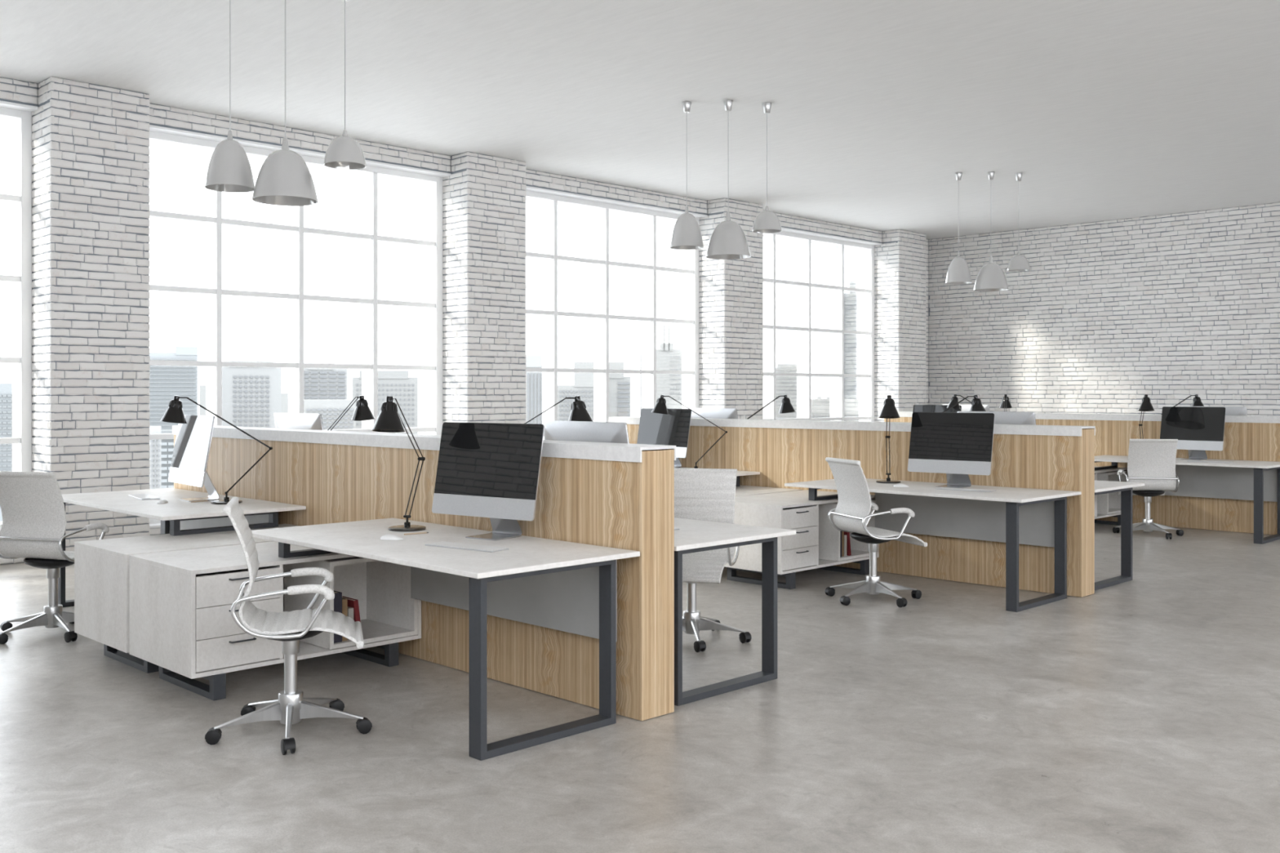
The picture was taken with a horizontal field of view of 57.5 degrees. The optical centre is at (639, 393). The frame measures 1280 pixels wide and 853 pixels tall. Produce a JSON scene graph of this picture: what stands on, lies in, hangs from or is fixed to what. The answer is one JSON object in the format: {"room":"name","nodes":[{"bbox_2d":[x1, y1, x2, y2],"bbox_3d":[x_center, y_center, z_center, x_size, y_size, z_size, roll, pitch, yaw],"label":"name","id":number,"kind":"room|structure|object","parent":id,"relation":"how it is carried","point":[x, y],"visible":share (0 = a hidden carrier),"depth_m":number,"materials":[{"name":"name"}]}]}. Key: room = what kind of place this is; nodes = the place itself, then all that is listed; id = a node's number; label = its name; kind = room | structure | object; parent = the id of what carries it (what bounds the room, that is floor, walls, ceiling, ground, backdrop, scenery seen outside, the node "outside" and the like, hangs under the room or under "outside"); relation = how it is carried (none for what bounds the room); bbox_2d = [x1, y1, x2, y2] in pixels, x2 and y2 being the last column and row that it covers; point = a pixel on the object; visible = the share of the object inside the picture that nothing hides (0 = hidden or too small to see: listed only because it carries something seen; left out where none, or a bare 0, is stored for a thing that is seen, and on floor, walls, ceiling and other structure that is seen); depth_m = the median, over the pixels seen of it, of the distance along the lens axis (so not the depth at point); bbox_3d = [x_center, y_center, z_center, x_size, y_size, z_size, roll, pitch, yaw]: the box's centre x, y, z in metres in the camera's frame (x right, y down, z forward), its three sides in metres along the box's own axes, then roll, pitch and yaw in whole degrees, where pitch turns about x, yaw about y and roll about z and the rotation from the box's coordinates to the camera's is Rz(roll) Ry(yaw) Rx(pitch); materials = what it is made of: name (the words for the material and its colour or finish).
{"room":"open-plan office","nodes":[
{"label":"open-plan office","id":0,"kind":"room"},
{"bbox_2d":[0,75,928,564],"bbox_3d":[-1.773,-0.610,13.475,0.676,4.121,19.156,0,0,45],"label":"wall","id":1,"kind":"structure","parent":0,"point":[91,215],"depth_m":10.91,"materials":[{"name":"brick"}]},
{"bbox_2d":[0,100,38,530],"bbox_3d":[-6.558,-0.612,8.947,0.412,3.711,3.497,0,0,45],"label":"window","id":2,"kind":"structure","parent":1,"relation":"in","point":[20,114],"depth_m":10.13,"materials":[{"name":"white paint"}]},
{"bbox_2d":[148,124,451,528],"bbox_3d":[-3.499,-0.612,12.006,0.412,3.711,3.497,0,0,45],"label":"window","id":3,"kind":"structure","parent":1,"relation":"in","point":[432,180],"depth_m":12.13,"materials":[{"name":"white paint"}]},
{"bbox_2d":[525,186,707,439],"bbox_3d":[-0.440,-0.612,15.065,0.412,3.711,3.497,0,0,45],"label":"window","id":4,"kind":"structure","parent":1,"relation":"in","point":[550,199],"depth_m":15.15,"materials":[{"name":"white paint"}]},
{"bbox_2d":[762,226,882,422],"bbox_3d":[2.619,-0.612,18.124,0.412,3.711,3.497,0,0,45],"label":"window","id":5,"kind":"structure","parent":1,"relation":"in","point":[818,288],"depth_m":18.34,"materials":[{"name":"glass"}]},
{"bbox_2d":[0,523,1279,852],"bbox_3d":[4.023,1.575,7.679,17.170,0.250,19.750,0,0,45],"label":"floor","id":6,"kind":"structure","parent":0,"point":[1141,714],"depth_m":4.89,"materials":[{"name":"concrete"}]},
{"bbox_2d":[0,471,109,644],"bbox_3d":[-3.558,0.953,7.027,0.655,0.992,0.676,0,0,15],"label":"office chair","id":7,"kind":"object","parent":6,"relation":"on","point":[33,528],"visible":0.86,"depth_m":6.86,"materials":[{"name":"fabric"}]},
{"bbox_2d":[57,488,306,607],"bbox_3d":[-3.062,1.073,7.568,1.953,0.754,0.888,0,0,45],"label":"desk","id":8,"kind":"object","parent":6,"relation":"on","point":[177,517],"visible":0.64,"depth_m":7.38,"materials":[{"name":"laminate"}]},
{"bbox_2d":[128,493,159,500],"bbox_3d":[-3.311,0.692,7.787,0.114,0.008,0.410,0,0,-35],"label":"keyboard","id":9,"kind":"object","parent":8,"relation":"on","point":[140,496],"visible":1,"depth_m":7.75,"materials":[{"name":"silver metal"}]},
{"bbox_2d":[156,499,168,503],"bbox_3d":[-3.024,0.683,7.391,0.060,0.024,0.112,0,0,-11],"label":"mouse","id":10,"kind":"object","parent":8,"relation":"on","point":[161,501],"visible":1,"depth_m":7.35,"materials":[{"name":"white plastic"}]},
{"bbox_2d":[168,414,219,502],"bbox_3d":[-2.876,0.420,7.614,0.198,0.552,0.650,0,0,-39],"label":"computer","id":11,"kind":"object","parent":8,"relation":"on","point":[188,465],"visible":0.91,"depth_m":7.57,"materials":[{"name":"silver metal"}]},
{"bbox_2d":[191,500,208,502],"bbox_3d":[-2.814,0.692,7.468,0.007,0.008,0.132,0,0,35],"label":"pencil","id":12,"kind":"object","parent":8,"relation":"on","point":[199,500],"visible":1,"depth_m":7.46,"materials":[{"name":"brown wood"}]},
{"bbox_2d":[160,395,272,504],"bbox_3d":[-2.677,0.355,7.377,0.690,0.681,0.190,0,0,-5],"label":"desk lamp","id":13,"kind":"object","parent":8,"relation":"on","point":[174,413],"visible":0.97,"depth_m":7.34,"materials":[{"name":"metal"}]},
{"bbox_2d":[74,524,300,673],"bbox_3d":[-2.440,1.138,6.681,0.760,0.624,1.274,0,0,45],"label":"base cabinet","id":14,"kind":"object","parent":6,"relation":"on","point":[101,566],"visible":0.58,"depth_m":6.26,"materials":[{"name":"laminate"}]},
{"bbox_2d":[128,541,421,701],"bbox_3d":[-1.885,1.138,6.126,0.750,0.624,1.274,0,0,45],"label":"base cabinet","id":15,"kind":"object","parent":6,"relation":"on","point":[181,622],"visible":0.78,"depth_m":5.77,"materials":[{"name":"laminate"}]},
{"bbox_2d":[333,591,342,643],"bbox_3d":[-1.643,1.156,6.085,0.240,0.255,0.058,0,0,45],"label":"binder","id":16,"kind":"object","parent":15,"relation":"in","point":[338,595],"visible":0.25,"depth_m":6.01,"materials":[{"name":"paper"}]},
{"bbox_2d":[342,598,347,641],"bbox_3d":[-1.588,1.176,6.101,0.170,0.215,0.030,0,0,45],"label":"book","id":17,"kind":"object","parent":15,"relation":"in","point":[344,602],"visible":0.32,"depth_m":6.04,"materials":[{"name":"paper"}]},
{"bbox_2d":[347,606,353,640],"bbox_3d":[-1.554,1.201,6.115,0.150,0.165,0.030,0,0,45],"label":"book","id":18,"kind":"object","parent":15,"relation":"in","point":[350,610],"visible":0.23,"depth_m":6.06,"materials":[{"name":"paper"}]},
{"bbox_2d":[342,596,360,622],"bbox_3d":[-1.523,1.180,6.135,0.052,0.207,0.150,0,0,-45],"label":"book","id":19,"kind":"object","parent":15,"relation":"in","point":[352,602],"visible":0.36,"depth_m":6.08,"materials":[{"name":"paper"}]},
{"bbox_2d":[204,497,372,755],"bbox_3d":[-1.486,0.953,4.960,0.674,0.992,0.635,0,0,-15],"label":"office chair","id":20,"kind":"object","parent":6,"relation":"on","point":[291,708],"visible":1,"depth_m":4.95,"materials":[{"name":"fabric"}]},
{"bbox_2d":[172,425,675,720],"bbox_3d":[-1.636,0.844,6.934,4.862,1.212,0.230,0,0,45],"label":"partition","id":21,"kind":"structure","parent":6,"relation":"on","point":[617,495],"depth_m":5.63,"materials":[{"name":"brown wood"}]},
{"bbox_2d":[251,518,639,760],"bbox_3d":[-1.002,1.073,5.508,1.953,0.754,0.888,0,0,45],"label":"desk","id":22,"kind":"object","parent":6,"relation":"on","point":[565,586],"visible":0.87,"depth_m":5.24,"materials":[{"name":"laminate"}]},
{"bbox_2d":[380,534,403,540],"bbox_3d":[-1.179,0.683,5.546,0.112,0.024,0.060,0,0,11],"label":"mouse","id":23,"kind":"object","parent":22,"relation":"on","point":[387,537],"visible":1,"depth_m":5.52,"materials":[{"name":"white plastic"}]},
{"bbox_2d":[371,395,426,531],"bbox_3d":[-1.193,0.355,5.893,0.190,0.681,0.690,0,0,5],"label":"desk lamp","id":24,"kind":"object","parent":22,"relation":"on","point":[388,420],"visible":1,"depth_m":5.64,"materials":[{"name":"metal"}]},
{"bbox_2d":[404,532,429,535],"bbox_3d":[-1.102,0.692,5.756,0.132,0.008,0.007,0,0,-35],"label":"pencil","id":25,"kind":"object","parent":22,"relation":"on","point":[417,532],"visible":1,"depth_m":5.75,"materials":[{"name":"brown wood"}]},
{"bbox_2d":[425,541,508,552],"bbox_3d":[-0.783,0.692,5.259,0.410,0.008,0.114,0,0,35],"label":"keyboard","id":26,"kind":"object","parent":22,"relation":"on","point":[442,544],"visible":1,"depth_m":5.23,"materials":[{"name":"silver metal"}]},
{"bbox_2d":[431,422,544,540],"bbox_3d":[-0.704,0.420,5.636,0.650,0.552,0.198,0,0,35],"label":"computer","id":27,"kind":"object","parent":22,"relation":"on","point":[491,470],"visible":1,"depth_m":5.59,"materials":[{"name":"silver metal"}]},
{"bbox_2d":[674,467,751,652],"bbox_3d":[0.335,0.953,6.846,0.664,0.992,0.695,0,0,15],"label":"office chair","id":28,"kind":"object","parent":6,"relation":"on","point":[708,495],"visible":0.44,"depth_m":6.96,"materials":[{"name":"fabric"}]},
{"bbox_2d":[680,466,759,486],"bbox_3d":[0.058,1.073,10.688,1.953,0.754,0.888,0,0,45],"label":"desk","id":29,"kind":"object","parent":6,"relation":"on","point":[739,473],"visible":0.08,"depth_m":10.28,"materials":[{"name":"laminate"}]},
{"bbox_2d":[636,408,691,467],"bbox_3d":[0.254,0.420,10.903,0.198,0.552,0.650,0,0,-45],"label":"computer","id":30,"kind":"object","parent":29,"relation":"on","point":[673,428],"visible":0.65,"depth_m":10.84,"materials":[{"name":"silver metal"}]},
{"bbox_2d":[651,395,727,468],"bbox_3d":[0.443,0.355,10.498,0.690,0.681,0.190,0,0,-5],"label":"desk lamp","id":31,"kind":"object","parent":29,"relation":"on","point":[660,407],"visible":0.83,"depth_m":10.45,"materials":[{"name":"metal"}]},
{"bbox_2d":[674,517,795,706],"bbox_3d":[-0.210,1.073,6.300,1.953,0.754,0.888,0,0,45],"label":"desk","id":32,"kind":"object","parent":6,"relation":"on","point":[693,535],"visible":0.35,"depth_m":5.79,"materials":[{"name":"laminate"}]},
{"bbox_2d":[524,395,592,423],"bbox_3d":[-0.595,0.355,6.490,0.690,0.681,0.190,0,0,-5],"label":"desk lamp","id":33,"kind":"object","parent":32,"relation":"on","point":[579,412],"visible":0.57,"depth_m":6.48,"materials":[{"name":"metal"}]},
{"bbox_2d":[542,420,629,443],"bbox_3d":[-0.304,0.420,5.954,0.198,0.552,0.650,0,0,-44],"label":"computer","id":34,"kind":"object","parent":32,"relation":"on","point":[558,430],"visible":0.28,"depth_m":5.92,"materials":[{"name":"silver metal"}]},
{"bbox_2d":[735,484,802,497],"bbox_3d":[0.680,1.138,9.802,0.760,0.624,1.274,0,0,45],"label":"base cabinet","id":35,"kind":"object","parent":6,"relation":"on","point":[741,491],"visible":0.03,"depth_m":9.93,"materials":[{"name":"laminate"}]},
{"bbox_2d":[724,489,879,589],"bbox_3d":[1.235,1.138,9.247,0.750,0.624,1.274,0,0,45],"label":"base cabinet","id":36,"kind":"object","parent":6,"relation":"on","point":[815,544],"visible":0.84,"depth_m":8.81,"materials":[{"name":"laminate"}]},
{"bbox_2d":[840,530,841,557],"bbox_3d":[1.477,1.156,9.206,0.240,0.255,0.058,0,0,45],"label":"binder","id":37,"kind":"object","parent":36,"relation":"in","point":[840,531],"visible":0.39,"depth_m":9.13,"materials":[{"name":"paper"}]},
{"bbox_2d":[841,531,844,556],"bbox_3d":[1.532,1.176,9.221,0.170,0.215,0.030,0,0,45],"label":"book","id":38,"kind":"object","parent":36,"relation":"in","point":[842,532],"visible":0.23,"depth_m":9.16,"materials":[{"name":"paper"}]},
{"bbox_2d":[844,534,846,556],"bbox_3d":[1.566,1.201,9.236,0.150,0.165,0.030,0,0,45],"label":"book","id":39,"kind":"object","parent":36,"relation":"in","point":[845,535],"visible":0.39,"depth_m":9.18,"materials":[{"name":"paper"}]},
{"bbox_2d":[844,531,851,555],"bbox_3d":[1.598,1.180,9.256,0.052,0.207,0.150,0,0,-45],"label":"book","id":40,"kind":"object","parent":36,"relation":"in","point":[848,543],"visible":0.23,"depth_m":9.20,"materials":[{"name":"paper"}]},
{"bbox_2d":[608,416,1095,597],"bbox_3d":[1.484,0.844,10.054,4.862,1.212,0.230,0,0,45],"label":"wall","id":41,"kind":"structure","parent":6,"relation":"on","point":[1046,457],"depth_m":9.11,"materials":[{"name":"brown wood"}]},
{"bbox_2d":[824,457,927,607],"bbox_3d":[1.657,0.953,8.172,0.669,0.992,0.655,0,0,-19],"label":"office chair","id":42,"kind":"object","parent":6,"relation":"on","point":[852,510],"visible":1,"depth_m":8.13,"materials":[{"name":"plastic"}]},
{"bbox_2d":[784,478,1081,612],"bbox_3d":[2.118,1.073,8.629,1.953,0.754,0.888,0,0,45],"label":"desk","id":43,"kind":"object","parent":6,"relation":"on","point":[1013,517],"visible":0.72,"depth_m":8.50,"materials":[{"name":"laminate"}]},
{"bbox_2d":[875,395,901,483],"bbox_3d":[1.921,0.355,9.014,0.190,0.681,0.690,0,0,11],"label":"desk lamp","id":44,"kind":"object","parent":43,"relation":"on","point":[889,411],"visible":1,"depth_m":8.76,"materials":[{"name":"metal"}]},
{"bbox_2d":[893,483,909,487],"bbox_3d":[1.942,0.683,8.666,0.112,0.024,0.060,0,0,11],"label":"mouse","id":45,"kind":"object","parent":43,"relation":"on","point":[899,485],"visible":1,"depth_m":8.65,"materials":[{"name":"white plastic"}]},
{"bbox_2d":[907,412,995,488],"bbox_3d":[2.324,0.420,8.648,0.650,0.552,0.198,0,0,40],"label":"computer","id":46,"kind":"object","parent":43,"relation":"on","point":[957,446],"visible":0.98,"depth_m":8.61,"materials":[{"name":"silver metal"}]},
{"bbox_2d":[935,487,995,492],"bbox_3d":[2.338,0.692,8.379,0.410,0.008,0.114,0,0,35],"label":"keyboard","id":47,"kind":"object","parent":43,"relation":"on","point":[938,488],"visible":1,"depth_m":8.34,"materials":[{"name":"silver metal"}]},
{"bbox_2d":[884,411,1279,534],"bbox_3d":[4.968,0.844,13.538,4.862,1.212,0.230,0,0,45],"label":"wall","id":48,"kind":"structure","parent":6,"relation":"on","point":[1246,437],"depth_m":12.44,"materials":[{"name":"brown wood"}]},
{"bbox_2d":[1094,466,1127,525],"bbox_3d":[4.719,1.138,12.731,0.750,0.624,1.274,0,0,45],"label":"base cabinet","id":49,"kind":"object","parent":6,"relation":"on","point":[1108,504],"visible":0.21,"depth_m":12.69,"materials":[{"name":"laminate"}]},
{"bbox_2d":[1094,480,1144,590],"bbox_3d":[2.910,1.073,9.420,1.953,0.754,0.888,0,0,45],"label":"desk","id":50,"kind":"object","parent":6,"relation":"on","point":[1100,486],"visible":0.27,"depth_m":9.03,"materials":[{"name":"laminate"}]},
{"bbox_2d":[942,395,986,412],"bbox_3d":[2.525,0.355,9.611,0.690,0.681,0.190,0,0,-5],"label":"desk lamp","id":51,"kind":"object","parent":50,"relation":"on","point":[976,405],"visible":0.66,"depth_m":9.60,"materials":[{"name":"metal"}]},
{"bbox_2d":[956,411,1035,425],"bbox_3d":[2.779,0.420,9.152,0.650,0.552,0.198,0,0,43],"label":"computer","id":52,"kind":"object","parent":50,"relation":"on","point":[1001,417],"visible":0.25,"depth_m":9.05,"materials":[{"name":"silver metal"}]},
{"bbox_2d":[1112,439,1183,539],"bbox_3d":[5.198,0.953,11.892,0.657,0.992,0.668,0,0,11],"label":"office chair","id":53,"kind":"object","parent":6,"relation":"on","point":[1151,462],"visible":0.9,"depth_m":11.71,"materials":[{"name":"fabric"}]},
{"bbox_2d":[1094,455,1279,544],"bbox_3d":[5.602,1.073,12.112,1.953,0.754,0.888,0,0,45],"label":"desk","id":54,"kind":"object","parent":6,"relation":"on","point":[1259,482],"visible":0.77,"depth_m":12.03,"materials":[{"name":"laminate"}]},
{"bbox_2d":[1137,394,1154,439],"bbox_3d":[5.398,0.355,12.500,0.190,0.681,0.690,0,0,18],"label":"desk lamp","id":55,"kind":"object","parent":54,"relation":"on","point":[1145,406],"visible":0.77,"depth_m":12.23,"materials":[{"name":"metal"}]},
{"bbox_2d":[1160,406,1226,460],"bbox_3d":[5.808,0.420,12.228,0.198,0.552,0.650,0,0,-42],"label":"computer","id":56,"kind":"object","parent":54,"relation":"on","point":[1197,430],"visible":0.88,"depth_m":12.19,"materials":[{"name":"silver metal"}]},
{"bbox_2d":[1187,460,1232,462],"bbox_3d":[5.772,0.692,11.814,0.410,0.008,0.114,0,0,35],"label":"keyboard","id":57,"kind":"object","parent":54,"relation":"on","point":[1188,460],"visible":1,"depth_m":11.77,"materials":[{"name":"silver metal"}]},
{"bbox_3d":[-2.270,1.073,8.360,1.953,0.754,0.888,0,0,45],"label":"desk","id":58,"kind":"object","parent":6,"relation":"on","visible":0},
{"bbox_2d":[273,413,323,430],"bbox_3d":[-2.487,0.420,8.404,0.650,0.552,0.198,0,0,44],"label":"computer","id":59,"kind":"object","parent":58,"relation":"on","point":[282,420],"visible":0.3,"depth_m":8.38,"materials":[{"name":"silver metal"}]},
{"bbox_2d":[327,395,374,430],"bbox_3d":[-2.017,0.355,7.923,0.190,0.681,0.690,0,0,17],"label":"desk lamp","id":60,"kind":"object","parent":58,"relation":"on","point":[362,411],"visible":0.66,"depth_m":8.12,"materials":[{"name":"metal"}]},
{"bbox_3d":[0.850,1.073,11.480,1.953,0.754,0.888,0,0,45],"label":"desk","id":61,"kind":"object","parent":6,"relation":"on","visible":0},
{"bbox_2d":[684,408,737,418],"bbox_3d":[0.670,0.420,11.260,0.650,0.552,0.198,0,0,44],"label":"computer","id":62,"kind":"object","parent":61,"relation":"on","point":[713,413],"visible":0.25,"depth_m":11.21,"materials":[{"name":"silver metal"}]},
{"bbox_2d":[746,395,795,418],"bbox_3d":[1.156,0.355,10.995,0.690,0.681,0.190,0,0,-23],"label":"desk lamp","id":63,"kind":"object","parent":61,"relation":"on","point":[786,406],"visible":0.71,"depth_m":11.05,"materials":[{"name":"metal"}]},
{"bbox_3d":[3.542,1.073,14.172,1.953,0.754,0.888,0,0,45],"label":"desk","id":64,"kind":"object","parent":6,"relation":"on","visible":0},
{"bbox_2d":[912,404,961,413],"bbox_3d":[3.680,0.420,14.414,0.650,0.552,0.198,0,0,42],"label":"computer","id":65,"kind":"object","parent":64,"relation":"on","point":[917,408],"visible":0.28,"depth_m":14.42,"materials":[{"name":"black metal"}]},
{"bbox_2d":[946,394,971,408],"bbox_3d":[3.998,0.355,13.911,0.690,0.681,0.190,0,0,-5],"label":"desk lamp","id":66,"kind":"object","parent":64,"relation":"on","point":[954,399],"visible":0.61,"depth_m":13.86,"materials":[{"name":"metal"}]},
{"bbox_3d":[6.394,1.073,12.904,1.953,0.754,0.888,0,0,45],"label":"desk","id":67,"kind":"object","parent":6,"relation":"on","visible":0},
{"bbox_2d":[1173,394,1204,406],"bbox_3d":[6.009,0.355,13.095,0.690,0.681,0.190,0,0,-5],"label":"desk lamp","id":68,"kind":"object","parent":67,"relation":"on","point":[1197,402],"visible":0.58,"depth_m":13.09,"materials":[{"name":"metal"}]},
{"bbox_2d":[1193,406,1247,415],"bbox_3d":[6.222,0.420,12.652,0.650,0.552,0.198,0,0,43],"label":"computer","id":69,"kind":"object","parent":67,"relation":"on","point":[1230,411],"visible":0.11,"depth_m":12.51,"materials":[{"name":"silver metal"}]},
{"bbox_3d":[4.334,1.073,14.964,1.953,0.754,0.888,0,0,45],"label":"desk","id":70,"kind":"object","parent":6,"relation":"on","visible":0},
{"bbox_2d":[942,404,989,411],"bbox_3d":[4.128,0.420,14.831,0.650,0.552,0.198,0,0,44],"label":"computer","id":71,"kind":"object","parent":70,"relation":"on","point":[964,407],"visible":0.19,"depth_m":14.81,"materials":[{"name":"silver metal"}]},
{"bbox_2d":[999,394,1012,411],"bbox_3d":[4.559,0.355,14.554,0.190,0.681,0.690,0,0,18],"label":"desk lamp","id":72,"kind":"object","parent":70,"relation":"on","point":[1005,403],"visible":0.67,"depth_m":14.76,"materials":[{"name":"metal"}]},
{"bbox_2d":[0,0,1279,239],"bbox_3d":[4.023,-2.820,7.679,17.170,0.300,19.750,0,0,45],"label":"ceiling","id":73,"kind":"structure","parent":0,"point":[1104,109],"depth_m":10.01,"materials":[{"name":"paint"}]},
{"bbox_2d":[204,0,254,192],"bbox_3d":[-2.671,-2.002,7.603,0.315,1.336,0.315,0,0,45],"label":"pendant lamp","id":74,"kind":"object","parent":73,"relation":"hanging from","point":[229,168],"visible":0.99,"depth_m":7.52,"materials":[{"name":"metal"}]},
{"bbox_2d":[251,0,318,205],"bbox_3d":[-2.295,-1.957,7.551,0.413,1.426,0.413,0,0,45],"label":"pendant lamp","id":75,"kind":"object","parent":73,"relation":"hanging from","point":[284,178],"visible":1,"depth_m":7.43,"materials":[{"name":"metal"}]},
{"bbox_2d":[324,0,366,169],"bbox_3d":[-1.932,-2.080,7.640,0.270,1.180,0.270,0,0,45],"label":"pendant lamp","id":76,"kind":"object","parent":73,"relation":"hanging from","point":[344,152],"visible":1,"depth_m":7.56,"materials":[{"name":"metal"}]},
{"bbox_2d":[669,101,703,249],"bbox_3d":[0.429,-2.002,10.704,0.315,1.336,0.315,0,0,45],"label":"pendant lamp","id":77,"kind":"object","parent":73,"relation":"hanging from","point":[686,233],"visible":1,"depth_m":10.62,"materials":[{"name":"metal"}]},
{"bbox_2d":[705,99,751,259],"bbox_3d":[0.805,-1.957,10.651,0.413,1.426,0.413,0,0,45],"label":"pendant lamp","id":78,"kind":"object","parent":73,"relation":"hanging from","point":[728,240],"visible":1,"depth_m":10.54,"materials":[{"name":"metal"}]},
{"bbox_2d":[752,102,782,233],"bbox_3d":[1.169,-2.080,10.740,0.270,1.180,0.270,0,0,45],"label":"pendant lamp","id":79,"kind":"object","parent":73,"relation":"hanging from","point":[766,221],"visible":1,"depth_m":10.67,"materials":[{"name":"metal"}]},
{"bbox_2d":[945,172,972,284],"bbox_3d":[3.860,-2.002,14.134,0.315,1.336,0.315,0,0,45],"label":"pendant lamp","id":80,"kind":"object","parent":73,"relation":"hanging from","point":[958,271],"visible":1,"depth_m":14.05,"materials":[{"name":"metal"}]},
{"bbox_2d":[973,171,1008,291],"bbox_3d":[4.236,-1.957,14.082,0.413,1.426,0.413,0,0,45],"label":"pendant lamp","id":81,"kind":"object","parent":73,"relation":"hanging from","point":[991,277],"visible":1,"depth_m":13.96,"materials":[{"name":"metal"}]},
{"bbox_2d":[1007,173,1030,271],"bbox_3d":[4.600,-2.080,14.171,0.270,1.180,0.270,0,0,45],"label":"pendant lamp","id":82,"kind":"object","parent":73,"relation":"hanging from","point":[1018,263],"visible":1,"depth_m":14.10,"materials":[{"name":"metal"}]},
{"bbox_2d":[928,202,1279,416],"bbox_3d":[10.917,-0.610,14.535,17.123,4.123,0.306,0,0,45],"label":"wall","id":83,"kind":"structure","parent":0,"point":[1106,315],"depth_m":17.92,"materials":[{"name":"brick"}]},
{"label":"outside","id":84,"kind":"structure","parent":0,"visible":0},
{"bbox_3d":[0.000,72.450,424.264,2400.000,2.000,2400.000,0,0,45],"label":"ground","id":85,"kind":"structure","parent":84,"visible":0},
{"bbox_2d":[0,382,12,521],"bbox_3d":[-136.374,34.696,243.773,11.246,73.507,9.347,0,0,-29],"label":"building","id":86,"kind":"structure","parent":85,"relation":"on","point":[6,389],"depth_m":241.59,"materials":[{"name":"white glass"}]},
{"bbox_2d":[148,426,160,488],"bbox_3d":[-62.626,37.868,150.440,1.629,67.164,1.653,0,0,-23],"label":"building","id":87,"kind":"structure","parent":85,"relation":"on","point":[154,459],"depth_m":150.01,"materials":[{"name":"concrete"}]},
{"bbox_2d":[160,430,173,488],"bbox_3d":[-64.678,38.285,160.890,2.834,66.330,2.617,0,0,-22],"label":"building","id":88,"kind":"structure","parent":85,"relation":"on","point":[166,445],"depth_m":159.65,"materials":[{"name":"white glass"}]},
{"bbox_2d":[148,346,197,430],"bbox_3d":[-108.418,30.525,265.174,14.411,81.850,11.879,0,0,-22],"label":"building","id":89,"kind":"structure","parent":85,"relation":"on","point":[166,382],"depth_m":260.59,"materials":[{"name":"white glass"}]},
{"bbox_2d":[199,385,206,415],"bbox_3d":[-156.494,34.285,421.980,5.280,74.330,4.224,0,0,-20],"label":"building","id":90,"kind":"structure","parent":85,"relation":"on","point":[202,388],"depth_m":419.48,"materials":[{"name":"stone"}]},
{"bbox_2d":[222,360,281,427],"bbox_3d":[-101.969,31.525,305.558,15.086,79.850,12.419,0,0,-18],"label":"building","id":91,"kind":"structure","parent":85,"relation":"on","point":[251,396],"depth_m":299.94,"materials":[{"name":"concrete"}]},
{"bbox_2d":[281,393,288,413],"bbox_3d":[-146.261,35.725,481.575,4.114,71.450,3.291,0,0,-17],"label":"building","id":92,"kind":"structure","parent":85,"relation":"on","point":[284,396],"depth_m":479.94,"materials":[{"name":"stone"}]},
{"bbox_2d":[303,363,347,399],"bbox_3d":[-92.064,31.482,335.651,15.086,79.936,12.419,0,0,-15],"label":"building","id":93,"kind":"structure","parent":85,"relation":"on","point":[319,384],"depth_m":330.22,"materials":[{"name":"concrete"}]},
{"bbox_2d":[303,400,355,430],"bbox_3d":[-67.993,36.439,254.247,11.429,70.021,9.493,0,0,-15],"label":"building","id":94,"kind":"structure","parent":85,"relation":"on","point":[330,411],"depth_m":250.18,"materials":[{"name":"stone"}]},
{"bbox_2d":[352,370,417,434],"bbox_3d":[-84.689,32.034,387.976,20.846,78.833,17.027,0,0,-12],"label":"building","id":95,"kind":"structure","parent":85,"relation":"on","point":[397,384],"depth_m":380.83,"materials":[{"name":"stone"}]},
{"bbox_2d":[525,355,542,423],"bbox_3d":[-27.347,30.839,301.943,5.314,81.221,4.601,0,0,-5],"label":"building","id":96,"kind":"structure","parent":85,"relation":"on","point":[533,380],"depth_m":299.79,"materials":[{"name":"concrete"}]},
{"bbox_2d":[557,361,594,422],"bbox_3d":[-18.250,31.294,334.420,11.503,80.313,9.552,0,0,-3],"label":"building","id":97,"kind":"structure","parent":85,"relation":"on","point":[583,387],"depth_m":329.82,"materials":[{"name":"stone"}]},
{"bbox_2d":[608,361,631,417],"bbox_3d":[-6.067,31.159,342.467,6.606,80.581,5.635,0,0,-1],"label":"building","id":98,"kind":"structure","parent":85,"relation":"on","point":[620,385],"depth_m":339.96,"materials":[{"name":"stone"}]},
{"bbox_2d":[640,354,641,415],"bbox_3d":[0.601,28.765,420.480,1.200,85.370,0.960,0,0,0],"label":"building","id":99,"kind":"structure","parent":85,"relation":"on","point":[640,354],"depth_m":420.00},
{"bbox_2d":[656,324,681,408],"bbox_3d":[8.821,25.234,363.198,8.434,92.433,7.097,0,0,1],"label":"building","id":100,"kind":"structure","parent":85,"relation":"on","point":[668,358],"depth_m":359.94,"materials":[{"name":"stone"}]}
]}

